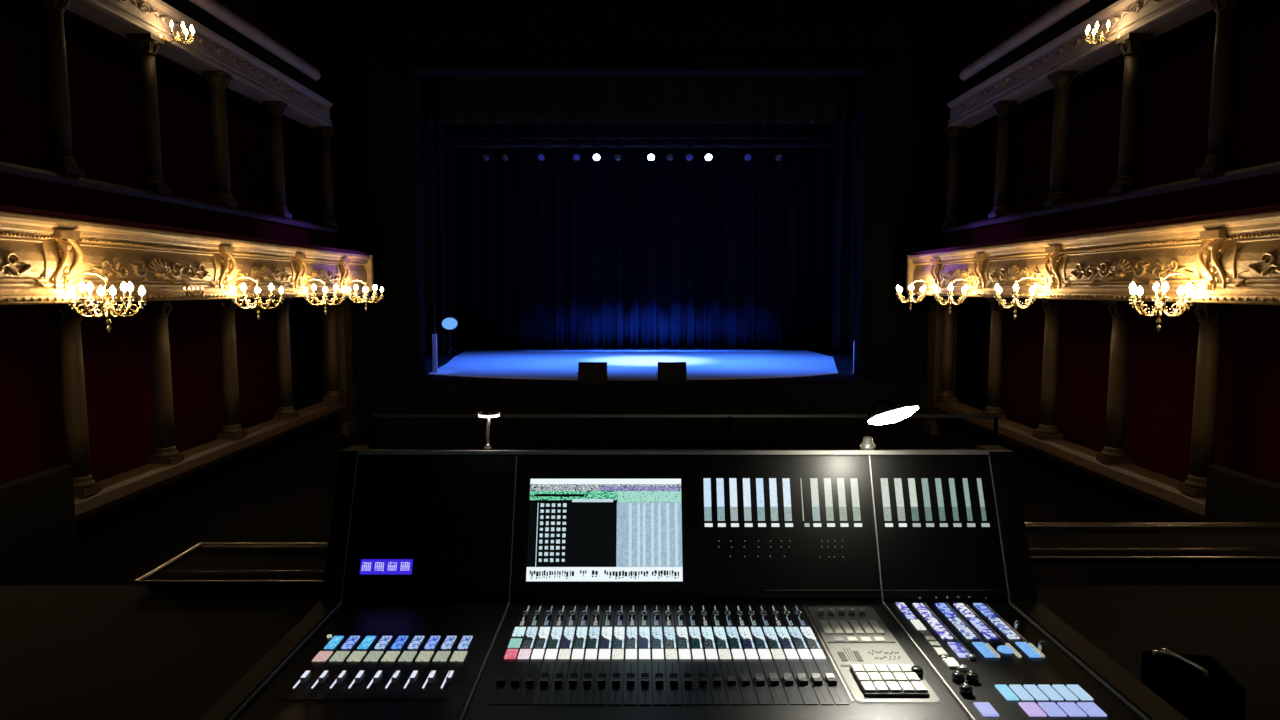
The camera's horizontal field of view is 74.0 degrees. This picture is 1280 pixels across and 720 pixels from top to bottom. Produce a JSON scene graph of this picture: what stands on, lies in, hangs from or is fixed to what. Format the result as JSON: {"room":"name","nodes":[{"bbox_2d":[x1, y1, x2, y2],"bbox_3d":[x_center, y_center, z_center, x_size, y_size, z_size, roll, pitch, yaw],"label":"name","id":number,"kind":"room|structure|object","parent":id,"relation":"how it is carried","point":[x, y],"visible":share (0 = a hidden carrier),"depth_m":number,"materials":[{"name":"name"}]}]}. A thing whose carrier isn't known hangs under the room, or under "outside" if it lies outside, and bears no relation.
{"room":"theater auditorium","nodes":[
{"label":"theater auditorium","id":0,"kind":"room"},
{"bbox_2d":[0,0,294,483],"bbox_3d":[-9.700,-3.804,9.964,0.200,13.800,26.500,0,5,0],"label":"wall","id":1,"kind":"structure","parent":0,"point":[103,92],"depth_m":15.83,"materials":[{"name":"red paint"}]},
{"bbox_2d":[0,0,309,127],"bbox_3d":[-8.925,-5.312,12.546,1.350,0.230,18.900,0,5,0],"label":"floor","id":2,"kind":"structure","parent":0,"point":[80,31],"depth_m":15.18,"materials":[{"name":"paint"}]},
{"bbox_2d":[66,0,332,127],"bbox_3d":[-8.065,-5.745,12.384,0.590,1.260,18.450,0,5,0],"label":"balcony","id":3,"kind":"object","parent":2,"relation":"attached to","point":[258,75],"visible":0.94,"depth_m":16.12,"materials":[{"name":"beige paint"}]},
{"bbox_2d":[159,20,194,44],"bbox_3d":[-7.574,-5.333,13.918,0.543,0.300,0.463,2,5,25],"label":"wall sconce","id":4,"kind":"object","parent":3,"relation":"attached to","point":[161,36],"visible":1,"depth_m":13.89,"materials":[{"name":"gold metal"}]},
{"bbox_2d":[0,174,333,247],"bbox_3d":[-8.010,-1.920,12.784,0.080,1.170,18.800,0,5,0],"label":"wall","id":5,"kind":"structure","parent":0,"point":[14,191],"depth_m":13.51,"materials":[{"name":"paint"}]},
{"bbox_2d":[0,161,337,232],"bbox_3d":[-8.020,-2.573,12.728,0.360,0.140,18.800,0,5,0],"label":"trim","id":6,"kind":"structure","parent":5,"relation":"on","point":[6,168],"depth_m":13.36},
{"bbox_2d":[36,0,84,176],"bbox_3d":[-8.000,-3.804,11.652,0.419,2.495,0.418,0,5,0],"label":"column","id":7,"kind":"structure","parent":6,"relation":"on","point":[60,159],"depth_m":11.56,"materials":[{"name":"paint"}]},
{"bbox_2d":[127,33,171,193],"bbox_3d":[-8.000,-3.991,13.864,0.419,2.495,0.418,0,5,0],"label":"column","id":8,"kind":"structure","parent":6,"relation":"on","point":[147,45],"depth_m":13.76,"materials":[{"name":"paint"}]},
{"bbox_2d":[202,71,237,206],"bbox_3d":[-8.000,-4.190,16.205,0.419,2.495,0.418,0,5,0],"label":"column","id":9,"kind":"structure","parent":6,"relation":"on","point":[218,81],"depth_m":16.10,"materials":[{"name":"paint"}]},
{"bbox_2d":[263,101,291,217],"bbox_3d":[-8.000,-4.405,18.746,0.419,2.495,0.418,0,5,0],"label":"column","id":10,"kind":"structure","parent":6,"relation":"on","point":[275,109],"depth_m":18.64,"materials":[{"name":"paint"}]},
{"bbox_2d":[315,126,337,227],"bbox_3d":[-8.000,-4.654,21.686,0.419,2.495,0.418,0,5,0],"label":"column","id":11,"kind":"structure","parent":6,"relation":"on","point":[325,134],"depth_m":21.59,"materials":[{"name":"paint"}]},
{"bbox_2d":[76,413,339,563],"bbox_3d":[-8.000,2.484,13.156,0.100,0.730,18.800,0,5,0],"label":"wall","id":12,"kind":"structure","parent":0,"point":[97,533],"depth_m":14.97,"materials":[{"name":"paint"}]},
{"bbox_2d":[0,464,78,584],"bbox_3d":[-7.960,2.523,7.710,0.480,1.570,7.940,0,5,0],"label":"wall","id":13,"kind":"structure","parent":12,"relation":"attached to","point":[38,538],"depth_m":10.91,"materials":[{"name":"paint"}]},
{"bbox_2d":[74,399,346,520],"bbox_3d":[-7.980,1.635,17.074,0.440,0.300,10.850,0,5,0],"label":"trim","id":14,"kind":"structure","parent":12,"relation":"on","point":[117,489],"depth_m":14.91,"materials":[{"name":"brown wood"}]},
{"bbox_2d":[46,303,101,496],"bbox_3d":[-8.000,0.540,12.019,0.419,2.735,0.418,0,5,0],"label":"column","id":15,"kind":"structure","parent":14,"relation":"on","point":[75,422],"depth_m":11.93,"materials":[{"name":"paint"}]},
{"bbox_2d":[145,301,183,463],"bbox_3d":[-8.000,0.353,14.232,0.419,2.735,0.418,0,5,0],"label":"column","id":16,"kind":"structure","parent":14,"relation":"on","point":[165,450],"depth_m":14.14,"materials":[{"name":"paint"}]},
{"bbox_2d":[212,299,246,438],"bbox_3d":[-8.000,0.155,16.573,0.419,2.735,0.418,0,5,0],"label":"column","id":17,"kind":"structure","parent":14,"relation":"on","point":[232,429],"depth_m":16.48,"materials":[{"name":"paint"}]},
{"bbox_2d":[272,297,298,418],"bbox_3d":[-8.000,-0.060,19.114,0.419,2.735,0.418,0,5,0],"label":"column","id":18,"kind":"structure","parent":14,"relation":"on","point":[286,410],"depth_m":19.02,"materials":[{"name":"paint"}]},
{"bbox_2d":[320,296,343,400],"bbox_3d":[-8.000,-0.309,22.053,0.419,2.735,0.418,0,5,0],"label":"column","id":19,"kind":"structure","parent":14,"relation":"on","point":[333,393],"depth_m":21.96,"materials":[{"name":"paint"}]},
{"bbox_2d":[78,434,344,569],"bbox_3d":[-8.750,2.772,13.783,1.700,0.050,20.000,0,5,0],"label":"floor","id":20,"kind":"structure","parent":0,"point":[83,564],"depth_m":14.96,"materials":[{"name":"carpet"}]},
{"bbox_2d":[282,0,997,379],"bbox_3d":[0.000,-4.948,23.466,19.600,13.800,0.600,0,5,0],"label":"wall","id":21,"kind":"structure","parent":0,"point":[351,43],"depth_m":22.96,"materials":[{"name":"black paint"}]},
{"bbox_2d":[392,51,887,378],"bbox_3d":[0.000,-3.888,23.215,13.300,8.870,0.080,0,5,0],"label":"proscenium arch","id":22,"kind":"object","parent":21,"relation":"attached to","point":[398,57],"depth_m":22.91,"materials":[{"name":"black paint"}]},
{"bbox_2d":[294,348,985,439],"bbox_3d":[0.000,0.752,29.343,19.000,1.450,14.650,0,5,0],"label":"stage front","id":23,"kind":"structure","parent":0,"point":[842,392],"depth_m":22.55,"materials":[{"name":"black wood"}]},
{"bbox_2d":[421,123,448,353],"bbox_3d":[-8.326,-4.906,32.218,1.951,9.360,0.278,0,5,3],"label":"curtain","id":24,"kind":"object","parent":23,"relation":"on","point":[432,135],"visible":0.43,"depth_m":32.21,"materials":[{"name":"fabric"}]},
{"bbox_2d":[432,304,437,372],"bbox_3d":[-6.092,-0.634,25.211,0.320,2.050,0.312,0,5,0],"label":"mast","id":25,"kind":"object","parent":23,"relation":"on","point":[434,335],"visible":0.96,"depth_m":25.19,"materials":[{"name":"black metal"}]},
{"bbox_2d":[441,315,459,356],"bbox_3d":[-7.021,-0.894,31.393,0.626,1.525,0.593,-5,7,-43],"label":"floodlight","id":26,"kind":"object","parent":23,"relation":"on","point":[449,323],"visible":1,"depth_m":31.25,"materials":[{"name":"black metal"}]},
{"bbox_2d":[577,362,606,383],"bbox_3d":[-1.288,0.327,22.741,0.811,0.550,0.565,0,5,0],"label":"stage monitor","id":27,"kind":"object","parent":23,"relation":"on","point":[588,372],"visible":1,"depth_m":22.57,"materials":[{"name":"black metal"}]},
{"bbox_2d":[444,123,835,348],"bbox_3d":[0.000,-5.133,34.906,16.403,9.360,0.624,0,5,0],"label":"stage curtain","id":28,"kind":"object","parent":23,"relation":"on","point":[726,251],"visible":0.88,"depth_m":34.91,"materials":[{"name":"blue fabric"}]},
{"bbox_2d":[656,362,686,383],"bbox_3d":[0.829,0.327,22.741,0.811,0.550,0.565,0,5,0],"label":"stage monitor","id":29,"kind":"object","parent":23,"relation":"on","point":[668,372],"visible":1,"depth_m":22.55,"materials":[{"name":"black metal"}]},
{"bbox_2d":[831,123,858,353],"bbox_3d":[8.325,-4.905,32.210,1.950,9.360,0.251,0,5,0],"label":"curtain","id":30,"kind":"object","parent":23,"relation":"on","point":[846,135],"visible":0.45,"depth_m":32.23,"materials":[{"name":"fabric"}]},
{"bbox_2d":[850,304,855,373],"bbox_3d":[6.367,-0.623,25.063,0.320,2.052,0.312,0,5,0],"label":"mast","id":31,"kind":"object","parent":23,"relation":"on","point":[855,304],"visible":0.31,"depth_m":25.11,"materials":[{"name":"black metal"}]},
{"bbox_2d":[63,432,1216,584],"bbox_3d":[0.000,2.601,17.281,20.000,0.200,40.000,0,5,0],"label":"floor","id":32,"kind":"structure","parent":0,"point":[293,503],"depth_m":15.15,"materials":[{"name":"carpet"}]},
{"bbox_2d":[322,296,356,435],"bbox_3d":[-8.150,0.120,22.992,0.680,3.780,0.720,0,5,0],"label":"pier","id":33,"kind":"object","parent":32,"relation":"on","point":[348,424],"visible":0.47,"depth_m":22.78,"materials":[{"name":"paint"}]},
{"bbox_2d":[923,296,957,435],"bbox_3d":[8.150,0.120,22.992,0.680,3.780,0.720,0,5,0],"label":"pier","id":34,"kind":"object","parent":32,"relation":"on","point":[931,426],"visible":0.47,"depth_m":22.77,"materials":[{"name":"paint"}]},
{"bbox_2d":[935,434,1201,569],"bbox_3d":[8.750,2.772,13.783,1.700,0.050,20.000,0,5,0],"label":"floor","id":35,"kind":"structure","parent":0,"point":[1067,500],"depth_m":15.89,"materials":[{"name":"carpet"}]},
{"bbox_2d":[940,413,1203,522],"bbox_3d":[8.000,2.484,13.156,0.100,0.730,18.800,0,5,0],"label":"wall","id":36,"kind":"structure","parent":0,"point":[1118,504],"depth_m":15.55,"materials":[{"name":"paint"}]},
{"bbox_2d":[933,399,1205,520],"bbox_3d":[7.980,1.635,17.074,0.440,0.300,10.850,0,5,0],"label":"trim","id":37,"kind":"structure","parent":36,"relation":"on","point":[1162,489],"depth_m":14.74,"materials":[{"name":"brown wood"}]},
{"bbox_2d":[936,296,959,400],"bbox_3d":[8.000,-0.309,22.053,0.419,2.735,0.418,0,5,0],"label":"column","id":38,"kind":"structure","parent":37,"relation":"on","point":[946,393],"depth_m":21.96,"materials":[{"name":"paint"}]},
{"bbox_2d":[981,297,1009,418],"bbox_3d":[8.000,-0.060,19.114,0.419,2.735,0.418,0,5,0],"label":"column","id":39,"kind":"structure","parent":37,"relation":"on","point":[996,331],"depth_m":19.02,"materials":[{"name":"paint"}]},
{"bbox_2d":[1033,299,1067,438],"bbox_3d":[8.000,0.155,16.573,0.419,2.735,0.418,0,5,0],"label":"column","id":40,"kind":"structure","parent":37,"relation":"on","point":[1047,429],"depth_m":16.48,"materials":[{"name":"paint"}]},
{"bbox_2d":[1096,301,1133,463],"bbox_3d":[8.000,0.353,14.232,0.419,2.735,0.418,0,5,0],"label":"column","id":41,"kind":"structure","parent":37,"relation":"on","point":[1114,450],"depth_m":14.14,"materials":[{"name":"paint"}]},
{"bbox_2d":[1178,303,1233,496],"bbox_3d":[8.000,0.540,12.019,0.419,2.735,0.418,0,5,0],"label":"column","id":42,"kind":"structure","parent":37,"relation":"on","point":[1210,317],"depth_m":11.92,"materials":[{"name":"paint"}]},
{"bbox_2d":[1201,464,1279,584],"bbox_3d":[7.960,2.523,7.710,0.480,1.570,7.940,0,5,0],"label":"wall","id":43,"kind":"structure","parent":36,"relation":"attached to","point":[1232,496],"depth_m":10.95,"materials":[{"name":"paint"}]},
{"bbox_2d":[946,174,1279,247],"bbox_3d":[8.010,-1.920,12.784,0.080,1.170,18.800,0,5,0],"label":"wall","id":44,"kind":"structure","parent":0,"point":[1260,191],"depth_m":13.54,"materials":[{"name":"paint"}]},
{"bbox_2d":[942,161,1279,232],"bbox_3d":[8.020,-2.573,12.728,0.360,0.140,18.800,0,5,0],"label":"trim","id":45,"kind":"structure","parent":44,"relation":"on","point":[1273,168],"depth_m":13.36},
{"bbox_2d":[942,126,964,227],"bbox_3d":[8.000,-4.654,21.686,0.419,2.495,0.418,0,5,0],"label":"column","id":46,"kind":"structure","parent":45,"relation":"on","point":[954,134],"depth_m":21.59,"materials":[{"name":"paint"}]},
{"bbox_2d":[988,101,1016,217],"bbox_3d":[8.000,-4.405,18.746,0.419,2.495,0.418,0,5,0],"label":"column","id":47,"kind":"structure","parent":45,"relation":"on","point":[1003,109],"depth_m":18.64,"materials":[{"name":"paint"}]},
{"bbox_2d":[1042,71,1077,206],"bbox_3d":[8.000,-4.190,16.205,0.419,2.495,0.418,0,5,0],"label":"column","id":48,"kind":"structure","parent":45,"relation":"on","point":[1061,81],"depth_m":16.10,"materials":[{"name":"paint"}]},
{"bbox_2d":[1108,33,1152,193],"bbox_3d":[8.000,-3.991,13.864,0.419,2.495,0.418,0,5,0],"label":"column","id":49,"kind":"structure","parent":45,"relation":"on","point":[1132,45],"depth_m":13.76,"materials":[{"name":"paint"}]},
{"bbox_2d":[1195,0,1243,176],"bbox_3d":[8.000,-3.804,11.652,0.419,2.495,0.418,0,5,0],"label":"column","id":50,"kind":"structure","parent":45,"relation":"on","point":[1219,159],"depth_m":11.56,"materials":[{"name":"paint"}]},
{"bbox_2d":[970,0,1279,127],"bbox_3d":[8.925,-5.312,12.546,1.350,0.230,18.900,0,5,0],"label":"ceiling","id":51,"kind":"structure","parent":0,"point":[1199,31],"depth_m":15.18,"materials":[{"name":"paint"}]},
{"bbox_2d":[947,0,1213,127],"bbox_3d":[8.065,-5.745,12.384,0.590,1.260,18.450,0,5,0],"label":"balcony","id":52,"kind":"object","parent":51,"relation":"attached to","point":[1021,75],"visible":0.93,"depth_m":16.12,"materials":[{"name":"beige paint"}]},
{"bbox_2d":[1085,20,1120,44],"bbox_3d":[7.567,-5.330,13.878,0.544,0.300,0.461,3,5,28],"label":"wall sconce","id":53,"kind":"object","parent":52,"relation":"attached to","point":[1118,36],"visible":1,"depth_m":13.89,"materials":[{"name":"gold metal"}]},
{"bbox_2d":[985,0,1279,483],"bbox_3d":[9.700,-3.804,9.964,0.200,13.800,26.500,0,5,0],"label":"wall","id":54,"kind":"structure","parent":0,"point":[1175,92],"depth_m":15.77,"materials":[{"name":"red paint"}]},
{"bbox_3d":[0.000,-11.349,16.100,20.000,0.200,40.000,0,5,0],"label":"ceiling","id":55,"kind":"structure","parent":0,"visible":0},
{"bbox_2d":[448,124,831,146],"bbox_3d":[0.000,-9.706,28.282,12.812,5.130,0.350,0,5,0],"label":"lighting truss","id":56,"kind":"object","parent":55,"relation":"hanging from","point":[478,137],"visible":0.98,"depth_m":28.46,"materials":[{"name":"black metal"}]},
{"bbox_2d":[482,145,490,160],"bbox_3d":[-5.131,-6.898,28.384,0.297,0.512,0.402,0,5,0],"label":"stage light","id":57,"kind":"object","parent":56,"relation":"hanging from","point":[485,156],"visible":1,"depth_m":28.29,"materials":[{"name":"black metal"}]},
{"bbox_2d":[501,145,509,160],"bbox_3d":[-4.494,-6.898,28.384,0.297,0.512,0.402,0,5,0],"label":"stage light","id":58,"kind":"object","parent":56,"relation":"hanging from","point":[505,156],"visible":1,"depth_m":28.29,"materials":[{"name":"black metal"}]},
{"bbox_2d":[537,145,545,160],"bbox_3d":[-3.287,-6.898,28.384,0.297,0.512,0.402,0,5,0],"label":"stage light","id":59,"kind":"object","parent":56,"relation":"hanging from","point":[541,156],"visible":1,"depth_m":28.29,"materials":[{"name":"black metal"}]},
{"bbox_2d":[572,145,580,160],"bbox_3d":[-2.113,-6.898,28.384,0.297,0.512,0.402,0,5,0],"label":"stage light","id":60,"kind":"object","parent":56,"relation":"hanging from","point":[576,156],"visible":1,"depth_m":28.29,"materials":[{"name":"black metal"}]},
{"bbox_2d":[592,145,600,160],"bbox_3d":[-1.442,-6.898,28.384,0.297,0.512,0.402,0,5,0],"label":"stage light","id":61,"kind":"object","parent":56,"relation":"hanging from","point":[596,156],"visible":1,"depth_m":28.29,"materials":[{"name":"black metal"}]},
{"bbox_2d":[613,145,621,160],"bbox_3d":[-0.738,-6.898,28.384,0.297,0.512,0.402,0,5,0],"label":"stage light","id":62,"kind":"object","parent":56,"relation":"hanging from","point":[617,156],"visible":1,"depth_m":28.29,"materials":[{"name":"black metal"}]},
{"bbox_2d":[647,145,655,160],"bbox_3d":[0.369,-6.898,28.384,0.297,0.512,0.402,0,5,0],"label":"stage light","id":63,"kind":"object","parent":56,"relation":"hanging from","point":[651,156],"visible":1,"depth_m":28.29,"materials":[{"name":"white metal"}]},
{"bbox_2d":[666,145,674,160],"bbox_3d":[1.006,-6.898,28.384,0.297,0.512,0.402,0,5,0],"label":"stage light","id":64,"kind":"object","parent":56,"relation":"hanging from","point":[670,156],"visible":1,"depth_m":28.29,"materials":[{"name":"black metal"}]},
{"bbox_2d":[685,145,693,160],"bbox_3d":[1.643,-6.898,28.384,0.297,0.512,0.402,0,5,0],"label":"stage light","id":65,"kind":"object","parent":56,"relation":"hanging from","point":[689,156],"visible":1,"depth_m":28.29,"materials":[{"name":"black metal"}]},
{"bbox_2d":[704,145,712,160],"bbox_3d":[2.281,-6.898,28.384,0.297,0.512,0.402,0,5,0],"label":"stage light","id":66,"kind":"object","parent":56,"relation":"hanging from","point":[708,156],"visible":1,"depth_m":28.29,"materials":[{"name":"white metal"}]},
{"bbox_2d":[743,145,751,160],"bbox_3d":[3.589,-6.898,28.384,0.297,0.512,0.402,0,5,0],"label":"stage light","id":67,"kind":"object","parent":56,"relation":"hanging from","point":[747,156],"visible":1,"depth_m":28.29,"materials":[{"name":"black metal"}]},
{"bbox_2d":[774,145,782,160],"bbox_3d":[4.628,-6.898,28.384,0.297,0.512,0.402,0,5,0],"label":"stage light","id":68,"kind":"object","parent":56,"relation":"hanging from","point":[778,156],"visible":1,"depth_m":28.29,"materials":[{"name":"black metal"}]},
{"bbox_3d":[0.000,2.764,0.545,14.400,2.300,6.220,0,5,0],"label":"platform","id":69,"kind":"object","parent":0,"visible":0},
{"bbox_2d":[134,543,327,584],"bbox_3d":[-0.910,1.025,2.695,1.130,0.803,0.377,0,5,0],"label":"wooden railing","id":70,"kind":"object","parent":69,"relation":"on","point":[212,563],"visible":0.35,"depth_m":2.63,"materials":[{"name":"wood"}]},
{"bbox_2d":[0,585,1279,719],"bbox_3d":[0.100,1.117,1.743,5.000,0.780,1.584,0,5,0],"label":"desk","id":71,"kind":"object","parent":69,"relation":"on","point":[68,652],"visible":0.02,"depth_m":2.15,"materials":[{"name":"black wood"}]},
{"bbox_2d":[200,445,1187,719],"bbox_3d":[0.093,0.489,1.807,1.702,0.460,1.098,0,5,0],"label":"mixing console","id":72,"kind":"object","parent":71,"relation":"on","point":[459,584],"visible":1,"depth_m":2.03,"materials":[{"name":"black paint"}]},
{"bbox_2d":[362,562,409,570],"bbox_3d":[-0.615,0.499,2.056,0.115,0.021,0.010,0,5,0],"label":"print","id":73,"kind":"object","parent":72,"relation":"on","point":[366,566],"depth_m":2.06,"materials":[{"name":"white"}]},
{"bbox_2d":[477,411,500,449],"bbox_3d":[-0.385,0.180,2.171,0.060,0.103,0.060,0,5,0],"label":"gooseneck lamp","id":74,"kind":"object","parent":72,"relation":"on","point":[485,414],"visible":0.99,"depth_m":2.17,"materials":[{"name":"silver metal"}]},
{"bbox_2d":[484,444,490,449],"bbox_3d":[-0.392,0.223,2.190,0.018,0.015,0.018,0,5,0],"label":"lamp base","id":75,"kind":"object","parent":74,"relation":"attached to","point":[487,447],"depth_m":2.18,"materials":[{"name":"silver metal"}]},
{"bbox_2d":[530,570,678,578],"bbox_3d":[-0.086,0.518,2.050,0.361,0.019,0.009,0,5,0],"label":"print","id":76,"kind":"object","parent":72,"relation":"on","point":[534,574],"depth_m":2.05,"materials":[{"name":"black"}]},
{"bbox_2d":[600,486,679,490],"bbox_3d":[-0.001,0.321,2.120,0.200,0.012,0.006,0,5,0],"label":"print","id":77,"kind":"object","parent":72,"relation":"on","point":[602,488],"depth_m":2.12,"materials":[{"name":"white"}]},
{"bbox_2d":[837,648,899,660],"bbox_3d":[0.470,0.603,1.741,0.126,0.001,0.062,0,5,0],"label":"print","id":78,"kind":"object","parent":72,"relation":"on","point":[843,654],"depth_m":1.74},
{"bbox_2d":[860,399,918,449],"bbox_3d":[0.581,0.165,2.069,0.115,0.151,0.270,0,5,0],"label":"gooseneck lamp","id":79,"kind":"object","parent":72,"relation":"on","point":[893,414],"visible":1,"depth_m":1.94,"materials":[{"name":"silver metal"}]},
{"bbox_2d":[860,436,875,449],"bbox_3d":[0.586,0.213,2.189,0.040,0.034,0.040,0,5,0],"label":"lamp base","id":80,"kind":"object","parent":79,"relation":"attached to","point":[867,443],"depth_m":2.18,"materials":[{"name":"silver metal"}]},
{"bbox_2d":[1141,648,1245,719],"bbox_3d":[1.165,0.677,1.796,0.139,0.088,0.157,1,5,12],"label":"computer mouse","id":81,"kind":"object","parent":71,"relation":"on","point":[1193,685],"visible":0.99,"depth_m":1.74,"materials":[{"name":"black plastic"}]},
{"bbox_2d":[1187,692,1223,710],"bbox_3d":[1.146,0.693,1.724,0.066,0.032,0.006,1,5,12],"label":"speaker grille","id":82,"kind":"object","parent":81,"relation":"attached to","point":[1196,701],"depth_m":1.72,"materials":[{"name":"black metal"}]},
{"bbox_2d":[371,414,997,448],"bbox_3d":[0.174,0.789,3.379,2.521,1.158,0.080,0,5,0],"label":"guard rail","id":83,"kind":"object","parent":69,"relation":"on","point":[729,417],"visible":0.23,"depth_m":3.33,"materials":[{"name":"metal"}]},
{"bbox_2d":[1025,523,1279,563],"bbox_3d":[2.010,1.005,2.924,1.990,0.803,0.401,0,5,0],"label":"wooden railing","id":84,"kind":"object","parent":69,"relation":"on","point":[1049,543],"visible":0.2,"depth_m":2.85,"materials":[{"name":"wood"}]},
{"bbox_3d":[-8.575,-1.137,12.900,2.050,0.410,18.900,0,5,0],"label":"floor","id":85,"kind":"structure","parent":0,"visible":0},
{"bbox_2d":[0,204,373,304],"bbox_3d":[-7.305,-1.440,12.709,0.890,1.105,18.370,0,5,0],"label":"balcony","id":86,"kind":"object","parent":85,"relation":"attached to","point":[38,247],"visible":0.96,"depth_m":12.10,"materials":[{"name":"gold paint"}]},
{"bbox_2d":[60,271,145,331],"bbox_3d":[-6.561,-0.712,10.415,0.833,0.745,0.687,3,6,31],"label":"chandelier","id":87,"kind":"object","parent":86,"relation":"hanging from","point":[107,308],"visible":1,"depth_m":10.34,"materials":[{"name":"gold metal"}]},
{"bbox_2d":[183,286,203,296],"bbox_3d":[-6.850,-1.047,13.008,0.160,0.168,0.576,0,5,0],"label":"wall sconce","id":88,"kind":"object","parent":86,"relation":"attached to","point":[187,292],"visible":1,"depth_m":13.00,"materials":[{"name":"gold metal"}]},
{"bbox_2d":[228,276,283,319],"bbox_3d":[-6.561,-1.058,14.500,0.833,0.745,0.687,3,6,31],"label":"chandelier","id":89,"kind":"object","parent":86,"relation":"hanging from","point":[257,303],"visible":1,"depth_m":14.39,"materials":[{"name":"gold metal"}]},
{"bbox_2d":[301,278,345,313],"bbox_3d":[-6.561,-1.319,17.589,0.833,0.745,0.687,3,6,31],"label":"chandelier","id":90,"kind":"object","parent":86,"relation":"hanging from","point":[324,300],"visible":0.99,"depth_m":17.50,"materials":[{"name":"gold metal"}]},
{"bbox_2d":[345,279,383,310],"bbox_3d":[-6.561,-1.539,20.180,0.833,0.745,0.687,3,6,31],"label":"chandelier","id":91,"kind":"object","parent":86,"relation":"hanging from","point":[365,289],"visible":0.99,"depth_m":20.10,"materials":[{"name":"gold metal"}]},
{"bbox_3d":[8.575,-1.137,12.900,2.050,0.410,18.900,0,5,0],"label":"floor","id":92,"kind":"structure","parent":0,"visible":0},
{"bbox_2d":[906,204,1279,304],"bbox_3d":[7.305,-1.440,12.709,0.890,1.105,18.370,0,5,0],"label":"balcony","id":93,"kind":"object","parent":92,"relation":"attached to","point":[1237,252],"visible":0.94,"depth_m":12.10,"materials":[{"name":"gold paint"}]},
{"bbox_2d":[896,280,933,310],"bbox_3d":[6.561,-1.553,20.354,0.833,0.745,0.687,3,6,31],"label":"chandelier","id":94,"kind":"object","parent":93,"relation":"hanging from","point":[920,298],"visible":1,"depth_m":20.33,"materials":[{"name":"gold metal"}]},
{"bbox_2d":[933,278,975,313],"bbox_3d":[6.561,-1.334,17.763,0.833,0.745,0.687,3,6,31],"label":"chandelier","id":95,"kind":"object","parent":93,"relation":"hanging from","point":[950,301],"visible":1,"depth_m":17.75,"materials":[{"name":"gold metal"}]},
{"bbox_2d":[994,276,1046,318],"bbox_3d":[6.561,-1.072,14.674,0.833,0.745,0.687,3,6,31],"label":"chandelier","id":96,"kind":"object","parent":93,"relation":"hanging from","point":[1015,303],"visible":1,"depth_m":14.64,"materials":[{"name":"gold metal"}]},
{"bbox_2d":[1128,272,1205,330],"bbox_3d":[6.561,-0.727,10.589,0.833,0.745,0.687,3,6,31],"label":"chandelier","id":97,"kind":"object","parent":93,"relation":"hanging from","point":[1159,309],"visible":1,"depth_m":10.59,"materials":[{"name":"gold metal"}]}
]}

